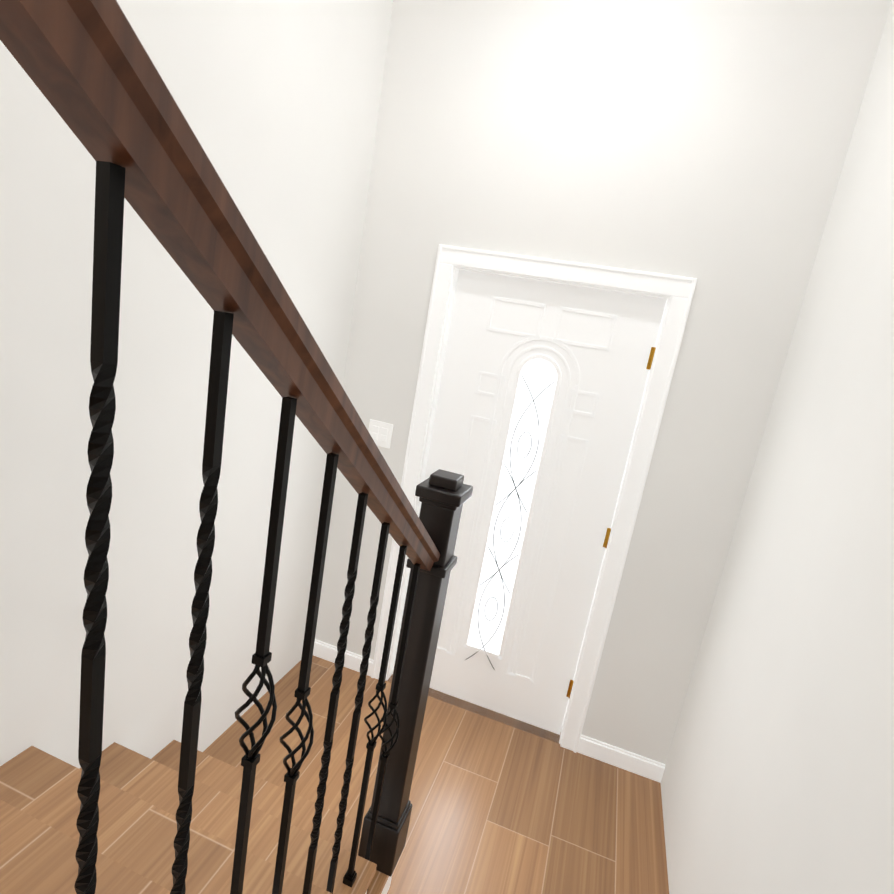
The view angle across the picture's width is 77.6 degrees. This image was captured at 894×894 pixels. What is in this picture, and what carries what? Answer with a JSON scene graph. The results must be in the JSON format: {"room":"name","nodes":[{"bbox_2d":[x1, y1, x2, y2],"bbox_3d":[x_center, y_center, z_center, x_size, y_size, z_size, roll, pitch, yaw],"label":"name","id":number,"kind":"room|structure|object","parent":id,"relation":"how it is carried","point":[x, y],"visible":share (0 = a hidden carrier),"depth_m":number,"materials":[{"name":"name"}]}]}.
{"room":"entryway staircase","nodes":[
{"label":"entryway staircase","id":0,"kind":"room"},
{"bbox_2d":[0,0,392,767],"bbox_3d":[-0.753,-0.971,1.362,0.120,4.814,2.330,13,13,15],"label":"wall","id":1,"kind":"structure","parent":0,"point":[278,102],"depth_m":1.64,"materials":[{"name":"grey paint"}]},
{"bbox_2d":[203,655,668,893],"bbox_3d":[-0.277,1.565,1.573,2.020,0.200,2.730,13,13,15],"label":"floor","id":2,"kind":"structure","parent":0,"point":[499,807],"depth_m":2.21,"materials":[{"name":"brown wood"}]},
{"bbox_2d":[0,740,391,893],"bbox_3d":[-0.309,0.921,0.929,1.776,1.302,1.560,13,13,15],"label":"stair steps","id":3,"kind":"structure","parent":2,"relation":"on","point":[138,803],"depth_m":1.31,"materials":[{"name":"brown wood"}]},
{"bbox_2d":[0,0,472,893],"bbox_3d":[-0.235,0.224,0.744,0.119,2.378,1.636,13,13,15],"label":"stair railing","id":4,"kind":"object","parent":3,"relation":"on","point":[90,70],"visible":1,"depth_m":0.48,"materials":[{"name":"brown wood"}]},
{"bbox_2d":[315,0,891,763],"bbox_3d":[0.457,-0.617,2.348,2.020,4.115,0.150,13,13,15],"label":"wall","id":5,"kind":"structure","parent":0,"point":[705,142],"depth_m":2.18,"materials":[{"name":"grey paint"}]},
{"bbox_2d":[313,639,373,675],"bbox_3d":[-0.548,1.083,2.866,0.371,0.088,0.014,13,13,15],"label":"baseboard","id":6,"kind":"structure","parent":5,"relation":"attached to","point":[328,652],"depth_m":2.87,"materials":[{"name":"white wood"}]},
{"bbox_2d":[369,419,392,447],"bbox_3d":[-0.316,-0.061,2.604,0.118,0.116,0.010,13,13,15],"label":"light switch","id":7,"kind":"object","parent":5,"relation":"attached to","point":[380,433],"visible":0.96,"depth_m":2.60,"materials":[{"name":"white plastic"}]},
{"bbox_2d":[392,269,666,734],"bbox_3d":[0.297,0.294,2.505,0.887,2.018,0.115,13,13,15],"label":"entry door","id":8,"kind":"structure","parent":5,"relation":"in","point":[541,391],"depth_m":2.46,"materials":[{"name":"white wood"}]},
{"bbox_2d":[371,244,696,752],"bbox_3d":[0.303,0.254,2.530,1.040,2.110,0.172,13,13,15],"label":"door frame","id":9,"kind":"structure","parent":5,"relation":"attached to","point":[677,292],"depth_m":2.35,"materials":[{"name":"white wood"}]},
{"bbox_2d":[577,734,664,782],"bbox_3d":[0.774,1.394,2.490,0.371,0.088,0.014,13,13,15],"label":"baseboard","id":10,"kind":"structure","parent":5,"relation":"attached to","point":[623,759],"depth_m":2.48,"materials":[{"name":"white wood"}]},
{"bbox_2d":[660,0,893,893],"bbox_3d":[1.223,-0.654,1.451,0.120,4.823,3.660,13,13,15],"label":"wall","id":11,"kind":"structure","parent":0,"point":[778,776],"depth_m":1.45,"materials":[{"name":"grey paint"}]}
]}

